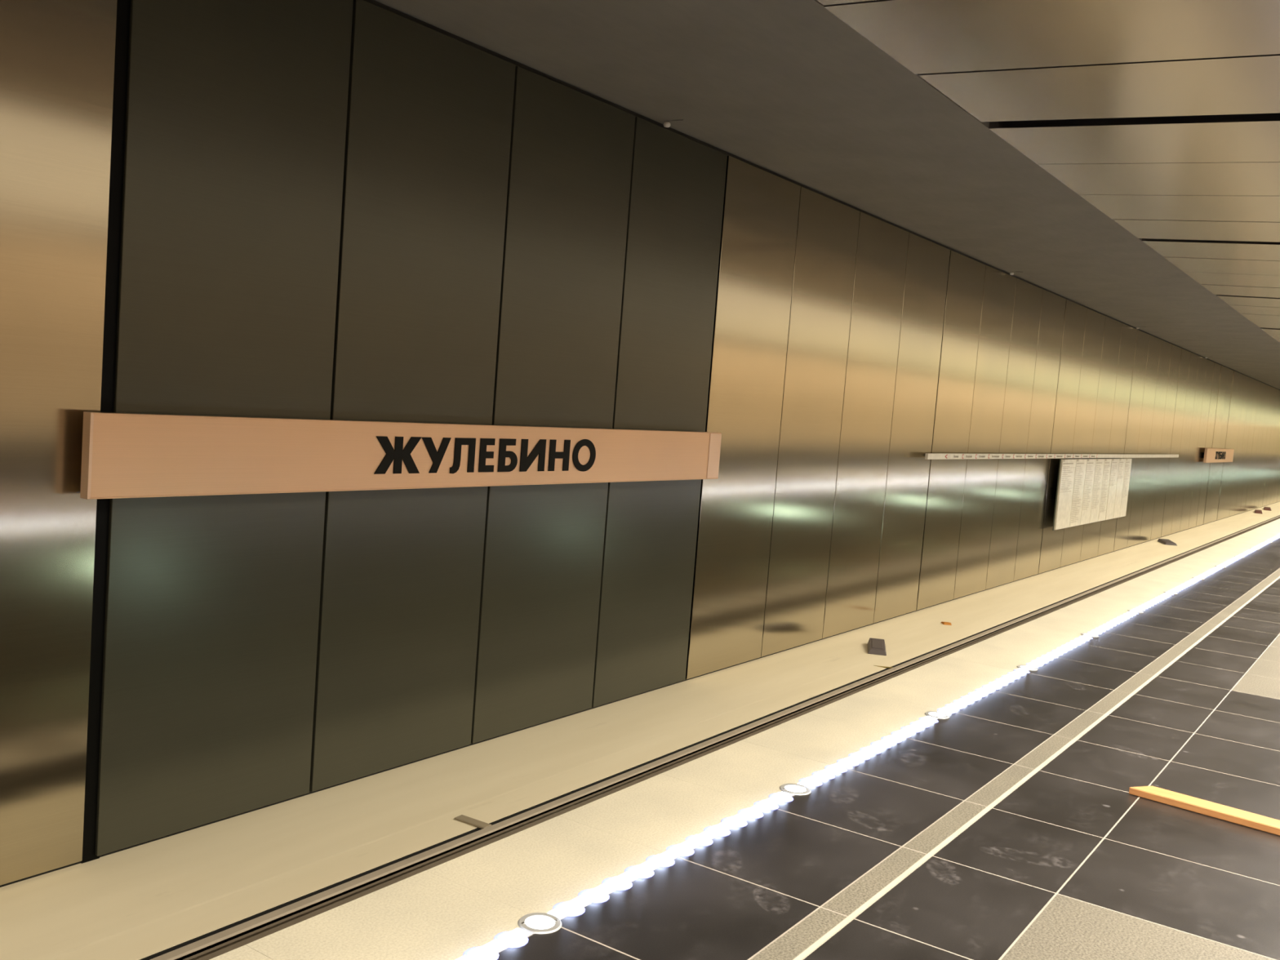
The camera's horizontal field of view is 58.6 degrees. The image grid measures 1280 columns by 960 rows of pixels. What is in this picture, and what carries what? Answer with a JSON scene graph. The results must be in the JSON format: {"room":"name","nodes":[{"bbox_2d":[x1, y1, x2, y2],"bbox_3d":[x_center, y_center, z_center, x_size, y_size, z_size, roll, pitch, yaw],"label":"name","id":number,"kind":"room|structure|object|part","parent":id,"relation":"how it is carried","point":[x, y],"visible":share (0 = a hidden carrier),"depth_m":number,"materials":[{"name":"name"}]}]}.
{"room":"subway station platform","nodes":[
{"label":"subway station platform","id":0,"kind":"room"},
{"bbox_2d":[0,0,1279,887],"bbox_3d":[41.419,-1.860,69.225,0.332,5.890,179.000,7,5,35],"label":"wall","id":1,"kind":"structure","parent":0,"point":[340,210],"depth_m":7.43,"materials":[{"name":"gold metal"}]},
{"bbox_3d":[-3.065,-0.413,5.045,0.030,4.746,1.405,7,5,35],"label":"wall panel","id":2,"kind":"part","parent":1,"relation":"part of","materials":[{"name":"gold metal"}]},
{"bbox_3d":[-2.235,-0.439,6.238,0.030,4.746,1.348,7,5,35],"label":"wall panel","id":3,"kind":"part","parent":1,"relation":"part of","materials":[{"name":"metal"}]},
{"bbox_2d":[80,411,721,499],"bbox_3d":[-1.015,-0.173,7.891,0.149,0.416,5.869,7,5,35],"label":"station sign","id":4,"kind":"object","parent":1,"relation":"attached to","point":[124,455],"visible":1,"depth_m":6.78,"materials":[{"name":"metal"}]},
{"bbox_3d":[-1.438,-0.464,7.383,0.030,4.746,1.403,7,5,35],"label":"wall panel","id":5,"kind":"part","parent":1,"relation":"part of","materials":[{"name":"metal"}]},
{"bbox_3d":[-0.626,-0.489,8.551,0.030,4.746,1.403,7,5,35],"label":"wall panel","id":6,"kind":"part","parent":1,"relation":"part of","materials":[{"name":"metal"}]},
{"bbox_3d":[0.185,-0.514,9.718,0.030,4.746,1.399,7,5,35],"label":"wall panel","id":7,"kind":"part","parent":1,"relation":"part of","materials":[{"name":"metal"}]},
{"bbox_3d":[1.002,-0.539,10.890,0.030,4.746,1.403,7,5,35],"label":"wall panel","id":8,"kind":"part","parent":1,"relation":"part of","materials":[{"name":"gold metal"}]},
{"bbox_3d":[1.812,-0.564,12.055,0.030,4.746,1.411,7,5,35],"label":"wall panel","id":9,"kind":"part","parent":1,"relation":"part of","materials":[{"name":"gold metal"}]},
{"bbox_3d":[2.624,-0.590,13.223,0.030,4.746,1.411,7,5,35],"label":"wall panel","id":10,"kind":"part","parent":1,"relation":"part of","materials":[{"name":"gold metal"}]},
{"bbox_3d":[3.435,-0.615,14.387,0.030,4.746,1.403,7,5,35],"label":"wall panel","id":11,"kind":"part","parent":1,"relation":"part of","materials":[{"name":"gold metal"}]},
{"bbox_3d":[4.252,-0.640,15.562,0.030,4.746,1.403,7,5,35],"label":"wall panel","id":12,"kind":"part","parent":1,"relation":"part of","materials":[{"name":"gold metal"}]},
{"bbox_3d":[5.062,-0.665,16.727,0.030,4.746,1.411,7,5,35],"label":"wall panel","id":13,"kind":"part","parent":1,"relation":"part of","materials":[{"name":"gold metal"}]},
{"bbox_3d":[5.875,-0.690,17.895,0.030,4.746,1.411,7,5,35],"label":"wall panel","id":14,"kind":"part","parent":1,"relation":"part of","materials":[{"name":"gold metal"}]},
{"bbox_3d":[6.685,-0.715,19.059,0.030,4.746,1.403,7,5,35],"label":"wall panel","id":15,"kind":"part","parent":1,"relation":"part of","materials":[{"name":"gold metal"}]},
{"bbox_2d":[924,453,1178,459],"bbox_3d":[8.591,-0.460,21.702,0.144,0.076,17.450,7,5,35],"label":"route sign","id":16,"kind":"object","parent":1,"relation":"attached to","point":[927,455],"visible":1,"depth_m":18.32,"materials":[{"name":"white metal"}]},
{"bbox_3d":[7.502,-0.741,20.233,0.030,4.746,1.403,7,5,35],"label":"wall panel","id":17,"kind":"part","parent":1,"relation":"part of","materials":[{"name":"gold metal"}]},
{"bbox_3d":[8.313,-0.766,21.398,0.030,4.746,1.411,7,5,35],"label":"wall panel","id":18,"kind":"part","parent":1,"relation":"part of","materials":[{"name":"gold metal"}]},
{"bbox_2d":[1052,458,1132,530],"bbox_3d":[8.811,0.208,22.135,0.154,1.250,5.580,7,5,35],"label":"board","id":19,"kind":"object","parent":1,"relation":"attached to","point":[1089,491],"visible":1,"depth_m":21.63,"materials":[{"name":"white paper"}]},
{"bbox_3d":[9.125,-0.791,22.566,0.030,4.746,1.411,7,5,35],"label":"wall panel","id":20,"kind":"part","parent":1,"relation":"part of","materials":[{"name":"gold metal"}]},
{"bbox_3d":[9.936,-0.816,23.731,0.030,4.746,1.403,7,5,35],"label":"wall panel","id":21,"kind":"part","parent":1,"relation":"part of","materials":[{"name":"gold metal"}]},
{"bbox_3d":[10.718,-0.840,24.855,0.030,4.746,1.280,7,5,35],"label":"wall panel","id":22,"kind":"part","parent":1,"relation":"part of","materials":[{"name":"gold metal"}]},
{"bbox_3d":[11.458,-0.863,25.918,0.030,4.746,1.288,7,5,35],"label":"wall panel","id":23,"kind":"part","parent":1,"relation":"part of","materials":[{"name":"gold metal"}]},
{"bbox_3d":[12.200,-0.886,26.985,0.030,4.746,1.288,7,5,35],"label":"wall panel","id":24,"kind":"part","parent":1,"relation":"part of","materials":[{"name":"gold metal"}]},
{"bbox_3d":[12.940,-0.909,28.049,0.030,4.746,1.280,7,5,35],"label":"wall panel","id":25,"kind":"part","parent":1,"relation":"part of","materials":[{"name":"gold metal"}]},
{"bbox_3d":[13.687,-0.932,29.122,0.030,4.746,1.280,7,5,35],"label":"wall panel","id":26,"kind":"part","parent":1,"relation":"part of","materials":[{"name":"gold metal"}]},
{"bbox_3d":[14.427,-0.955,30.186,0.030,4.746,1.288,7,5,35],"label":"wall panel","id":27,"kind":"part","parent":1,"relation":"part of","materials":[{"name":"gold metal"}]},
{"bbox_3d":[15.170,-0.978,31.253,0.030,4.746,1.288,7,5,35],"label":"wall panel","id":28,"kind":"part","parent":1,"relation":"part of","materials":[{"name":"gold metal"}]},
{"bbox_3d":[15.910,-1.001,32.317,0.030,4.746,1.280,7,5,35],"label":"wall panel","id":29,"kind":"part","parent":1,"relation":"part of","materials":[{"name":"gold metal"}]},
{"bbox_3d":[16.654,-1.024,33.392,0.030,4.746,1.280,7,5,34],"label":"wall panel","id":30,"kind":"part","parent":1,"relation":"part of","materials":[{"name":"gold metal"}]},
{"bbox_3d":[17.398,-1.047,34.453,0.030,4.746,1.288,7,5,35],"label":"wall panel","id":31,"kind":"part","parent":1,"relation":"part of","materials":[{"name":"gold metal"}]},
{"bbox_2d":[1202,448,1234,462],"bbox_3d":[17.533,-0.748,34.548,0.149,0.416,5.284,7,5,35],"label":"station sign","id":32,"kind":"object","parent":1,"relation":"attached to","point":[1211,455],"visible":1,"depth_m":34.02,"materials":[{"name":"metal"}]},
{"bbox_3d":[18.137,-1.070,35.522,0.030,4.746,1.288,7,5,34],"label":"wall panel","id":33,"kind":"part","parent":1,"relation":"part of","materials":[{"name":"gold metal"}]},
{"bbox_3d":[18.881,-1.093,36.583,0.030,4.746,1.280,7,5,35],"label":"wall panel","id":34,"kind":"part","parent":1,"relation":"part of","materials":[{"name":"gold metal"}]},
{"bbox_3d":[19.626,-1.116,37.658,0.030,4.746,1.280,7,5,35],"label":"wall panel","id":35,"kind":"part","parent":1,"relation":"part of","materials":[{"name":"gold metal"}]},
{"bbox_3d":[20.366,-1.139,38.722,0.030,4.746,1.288,7,5,35],"label":"wall panel","id":36,"kind":"part","parent":1,"relation":"part of","materials":[{"name":"gold metal"}]},
{"bbox_3d":[21.108,-1.162,39.788,0.030,4.746,1.288,7,5,35],"label":"wall panel","id":37,"kind":"part","parent":1,"relation":"part of","materials":[{"name":"gold metal"}]},
{"bbox_3d":[21.849,-1.185,40.852,0.030,4.746,1.280,7,5,35],"label":"wall panel","id":38,"kind":"part","parent":1,"relation":"part of","materials":[{"name":"gold metal"}]},
{"bbox_3d":[22.596,-1.208,41.926,0.030,4.746,1.280,7,5,35],"label":"wall panel","id":39,"kind":"part","parent":1,"relation":"part of","materials":[{"name":"gold metal"}]},
{"bbox_3d":[23.336,-1.231,42.989,0.030,4.746,1.288,7,5,35],"label":"wall panel","id":40,"kind":"part","parent":1,"relation":"part of","materials":[{"name":"gold metal"}]},
{"bbox_3d":[24.078,-1.254,44.056,0.030,4.746,1.288,7,5,35],"label":"wall panel","id":41,"kind":"part","parent":1,"relation":"part of","materials":[{"name":"gold metal"}]},
{"bbox_3d":[24.818,-1.277,45.120,0.030,4.746,1.280,7,5,35],"label":"wall panel","id":42,"kind":"part","parent":1,"relation":"part of","materials":[{"name":"gold metal"}]},
{"bbox_3d":[25.565,-1.300,46.194,0.030,4.746,1.280,7,5,35],"label":"wall panel","id":43,"kind":"part","parent":1,"relation":"part of","materials":[{"name":"gold metal"}]},
{"bbox_3d":[26.305,-1.323,47.257,0.030,4.746,1.288,7,5,35],"label":"wall panel","id":44,"kind":"part","parent":1,"relation":"part of","materials":[{"name":"gold metal"}]},
{"bbox_3d":[27.047,-1.346,48.324,0.030,4.746,1.288,7,5,35],"label":"wall panel","id":45,"kind":"part","parent":1,"relation":"part of","materials":[{"name":"gold metal"}]},
{"bbox_3d":[27.788,-1.369,49.388,0.030,4.746,1.280,7,5,35],"label":"wall panel","id":46,"kind":"part","parent":1,"relation":"part of","materials":[{"name":"gold metal"}]},
{"bbox_3d":[28.535,-1.392,50.461,0.030,4.746,1.280,7,5,35],"label":"wall panel","id":47,"kind":"part","parent":1,"relation":"part of","materials":[{"name":"gold metal"}]},
{"bbox_2d":[0,502,1279,959],"bbox_3d":[42.767,0.968,68.348,3.520,0.400,179.000,7,5,35],"label":"trackbed","id":48,"kind":"structure","parent":0,"point":[149,900],"depth_m":7.07,"materials":[{"name":"beige concrete"}]},
{"bbox_2d":[453,814,491,829],"bbox_3d":[-0.989,2.023,6.739,0.230,0.012,0.070,7,5,32],"label":"batten","id":49,"kind":"object","parent":48,"relation":"on","point":[461,818],"visible":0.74,"depth_m":6.73,"materials":[{"name":"beige wood"}]},
{"bbox_2d":[150,515,1279,959],"bbox_3d":[42.444,0.674,68.567,0.220,0.145,179.000,7,5,35],"label":"rail","id":50,"kind":"object","parent":48,"relation":"on","point":[224,941],"visible":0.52,"depth_m":6.67,"materials":[{"name":"metal"}]},
{"bbox_2d":[867,637,886,655],"bbox_3d":[2.610,1.829,12.541,0.198,0.078,0.537,5,4,11],"label":"box","id":51,"kind":"object","parent":48,"relation":"on","point":[875,646],"visible":1,"depth_m":12.41,"materials":[{"name":"grey cardboard"}]},
{"bbox_3d":[2.612,1.805,12.544,0.120,0.010,0.400,5,7,11],"label":"lid","id":52,"kind":"part","parent":51,"relation":"part of","materials":[{"name":"grey cardboard"}]},
{"bbox_2d":[874,665,893,668],"bbox_3d":[2.515,1.918,11.688,0.252,0.040,0.024,7,5,35],"label":"stick","id":53,"kind":"object","parent":48,"relation":"on","point":[874,665],"visible":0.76,"depth_m":11.69,"materials":[{"name":"wood"}]},
{"bbox_2d":[941,621,951,625],"bbox_3d":[3.883,1.809,14.444,0.100,0.030,0.150,4,4,0],"label":"chip","id":54,"kind":"object","parent":48,"relation":"on","point":[942,622],"visible":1,"depth_m":14.38,"materials":[{"name":"orange wood"}]},
{"bbox_2d":[1157,538,1177,546],"bbox_3d":[12.680,1.489,27.398,0.277,0.078,0.717,5,4,11],"label":"box","id":55,"kind":"object","parent":48,"relation":"on","point":[1165,541],"visible":1,"depth_m":27.25,"materials":[{"name":"grey cardboard"}]},
{"bbox_3d":[12.683,1.465,27.402,0.168,0.010,0.533,5,6,11],"label":"lid","id":56,"kind":"part","parent":55,"relation":"part of","materials":[{"name":"grey cardboard"}]},
{"bbox_2d":[1254,509,1262,514],"bbox_3d":[22.861,1.167,42.117,0.257,0.078,1.195,7,5,28],"label":"box","id":57,"kind":"object","parent":48,"relation":"on","point":[1256,511],"visible":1,"depth_m":41.81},
{"bbox_2d":[1263,506,1271,511],"bbox_3d":[24.460,1.118,44.415,0.257,0.078,1.195,7,5,28],"label":"box","id":58,"kind":"object","parent":48,"relation":"on","point":[1268,508],"visible":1,"depth_m":44.02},
{"bbox_2d":[209,518,1279,959],"bbox_3d":[48.093,0.946,64.642,10.017,1.401,179.000,7,5,35],"label":"floor","id":59,"kind":"structure","parent":0,"point":[1010,826],"depth_m":3.81,"materials":[{"name":"stone"}]},
{"bbox_2d":[517,912,561,934],"bbox_3d":[-0.261,1.158,2.970,0.115,0.019,0.115,7,5,35],"label":"floor light","id":60,"kind":"object","parent":59,"relation":"on","point":[534,922],"visible":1,"depth_m":2.96,"materials":[{"name":"metal"}]},
{"bbox_2d":[779,783,811,795],"bbox_3d":[0.567,1.133,4.160,0.115,0.019,0.115,7,5,35],"label":"floor light","id":61,"kind":"object","parent":59,"relation":"on","point":[792,788],"visible":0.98,"depth_m":4.15,"materials":[{"name":"metal"}]},
{"bbox_2d":[456,533,1279,959],"bbox_3d":[44.417,-0.229,67.174,0.088,0.028,179.000,7,5,35],"label":"led strip","id":62,"kind":"object","parent":59,"relation":"on","point":[516,938],"visible":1,"depth_m":3.88,"materials":[{"name":"plastic"}]},
{"bbox_2d":[456,928,527,959],"bbox_3d":[-0.680,1.169,2.379,0.033,0.008,1.326,7,5,35],"label":"diffuser","id":63,"kind":"object","parent":62,"relation":"attached to","point":[504,940],"depth_m":2.83,"materials":[{"name":"white"}]},
{"bbox_2d":[548,791,790,918],"bbox_3d":[0.148,1.144,3.569,0.033,0.008,1.326,7,5,35],"label":"diffuser","id":64,"kind":"object","parent":62,"relation":"attached to","point":[560,910],"depth_m":3.43,"materials":[{"name":"white"}]},
{"bbox_2d":[797,717,934,786],"bbox_3d":[0.976,1.118,4.759,0.033,0.008,1.326,7,5,35],"label":"diffuser","id":65,"kind":"object","parent":62,"relation":"attached to","point":[817,776],"depth_m":4.66,"materials":[{"name":"white"}]},
{"bbox_2d":[937,671,1021,713],"bbox_3d":[1.804,1.093,5.949,0.033,0.008,1.326,7,5,35],"label":"diffuser","id":66,"kind":"object","parent":62,"relation":"attached to","point":[957,704],"depth_m":5.81,"materials":[{"name":"white plastic"}]},
{"bbox_2d":[924,711,949,719],"bbox_3d":[1.395,1.107,5.350,0.115,0.019,0.115,7,5,35],"label":"floor light","id":67,"kind":"object","parent":59,"relation":"on","point":[935,714],"visible":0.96,"depth_m":5.33,"materials":[{"name":"metal"}]},
{"bbox_2d":[1017,665,1037,671],"bbox_3d":[2.223,1.081,6.540,0.115,0.019,0.115,7,5,35],"label":"floor light","id":68,"kind":"object","parent":59,"relation":"on","point":[1027,668],"visible":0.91,"depth_m":6.53,"materials":[{"name":"metal"}]},
{"bbox_2d":[1080,632,1098,637],"bbox_3d":[3.051,1.056,7.730,0.115,0.019,0.115,7,5,35],"label":"floor light","id":69,"kind":"object","parent":59,"relation":"on","point":[1091,635],"visible":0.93,"depth_m":7.72,"materials":[{"name":"metal"}]},
{"bbox_2d":[1127,609,1142,613],"bbox_3d":[3.879,1.030,8.920,0.115,0.019,0.115,7,5,35],"label":"floor light","id":70,"kind":"object","parent":59,"relation":"on","point":[1135,611],"visible":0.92,"depth_m":8.90,"materials":[{"name":"metal"}]},
{"bbox_2d":[1163,591,1177,594],"bbox_3d":[4.707,1.004,10.110,0.115,0.019,0.115,7,5,35],"label":"floor light","id":71,"kind":"object","parent":59,"relation":"on","point":[1171,593],"visible":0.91,"depth_m":10.10,"materials":[{"name":"metal"}]},
{"bbox_2d":[1128,786,1279,835],"bbox_3d":[2.643,1.301,3.804,1.931,0.028,0.100,8,6,41],"label":"wooden lath","id":72,"kind":"object","parent":59,"relation":"on","point":[1226,813],"visible":1,"depth_m":4.23,"materials":[{"name":"yellow wood"}]},
{"bbox_2d":[374,0,1279,389],"bbox_3d":[48.431,-3.501,64.311,16.420,0.485,179.000,7,5,35],"label":"ceiling","id":73,"kind":"structure","parent":0,"point":[1120,159],"depth_m":8.38,"materials":[{"name":"grey paint"}]},
{"bbox_2d":[663,119,683,127],"bbox_3d":[0.271,-2.866,9.156,0.190,0.055,0.060,7,5,35],"label":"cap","id":74,"kind":"object","parent":73,"relation":"hanging from","point":[666,124],"visible":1,"depth_m":9.17,"materials":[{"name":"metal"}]},
{"bbox_3d":[1.898,-2.479,5.018,3.100,0.185,1.409,7,5,35],"label":"panel","id":75,"kind":"part","parent":73,"relation":"part of","materials":[{"name":"metal"}]},
{"bbox_3d":[2.706,-2.500,6.180,3.100,0.185,1.394,7,5,35],"label":"panel","id":76,"kind":"part","parent":73,"relation":"part of","materials":[{"name":"metal"}]},
{"bbox_3d":[3.501,-2.528,7.322,3.100,0.185,1.301,7,5,35],"label":"panel","id":77,"kind":"part","parent":73,"relation":"part of","materials":[{"name":"metal"}]},
{"bbox_3d":[4.362,-2.551,8.560,3.100,0.185,1.316,7,5,35],"label":"panel","id":78,"kind":"part","parent":73,"relation":"part of","materials":[{"name":"metal"}]},
{"bbox_3d":[5.149,-2.575,9.690,3.100,0.185,1.409,7,5,35],"label":"panel","id":79,"kind":"part","parent":73,"relation":"part of","materials":[{"name":"metal"}]},
{"bbox_3d":[5.957,-2.600,10.852,3.100,0.185,1.394,7,5,35],"label":"panel","id":80,"kind":"part","parent":73,"relation":"part of","materials":[{"name":"metal"}]},
{"bbox_3d":[6.752,-2.627,11.994,3.100,0.185,1.301,7,5,35],"label":"panel","id":81,"kind":"part","parent":73,"relation":"part of","materials":[{"name":"metal"}]},
{"bbox_3d":[7.613,-2.654,13.232,3.100,0.185,1.316,7,5,35],"label":"panel","id":82,"kind":"part","parent":73,"relation":"part of","materials":[{"name":"metal"}]},
{"bbox_3d":[8.399,-2.676,14.362,3.100,0.185,1.409,7,5,35],"label":"panel","id":83,"kind":"part","parent":73,"relation":"part of","materials":[{"name":"metal"}]},
{"bbox_3d":[9.207,-2.701,15.523,3.100,0.185,1.394,7,5,35],"label":"panel","id":84,"kind":"part","parent":73,"relation":"part of","materials":[{"name":"metal"}]},
{"bbox_3d":[10.002,-2.726,16.666,3.100,0.185,1.301,7,5,35],"label":"panel","id":85,"kind":"part","parent":73,"relation":"part of","materials":[{"name":"metal"}]},
{"bbox_3d":[10.864,-2.756,17.903,3.100,0.185,1.316,7,5,35],"label":"panel","id":86,"kind":"part","parent":73,"relation":"part of","materials":[{"name":"metal"}]},
{"bbox_3d":[11.649,-2.779,19.033,3.100,0.185,1.409,7,5,35],"label":"panel","id":87,"kind":"part","parent":73,"relation":"part of","materials":[{"name":"metal"}]},
{"bbox_3d":[12.458,-2.802,20.195,3.100,0.185,1.394,7,5,35],"label":"panel","id":88,"kind":"part","parent":73,"relation":"part of","materials":[{"name":"metal"}]},
{"bbox_3d":[13.252,-2.830,21.337,3.100,0.185,1.301,7,5,35],"label":"panel","id":89,"kind":"part","parent":73,"relation":"part of","materials":[{"name":"metal"}]},
{"bbox_3d":[14.079,-2.852,22.525,3.100,0.185,1.193,7,5,35],"label":"panel","id":90,"kind":"part","parent":73,"relation":"part of","materials":[{"name":"metal"}]},
{"bbox_3d":[14.794,-2.874,23.553,3.100,0.185,1.286,7,5,35],"label":"panel","id":91,"kind":"part","parent":73,"relation":"part of","materials":[{"name":"metal"}]}
]}

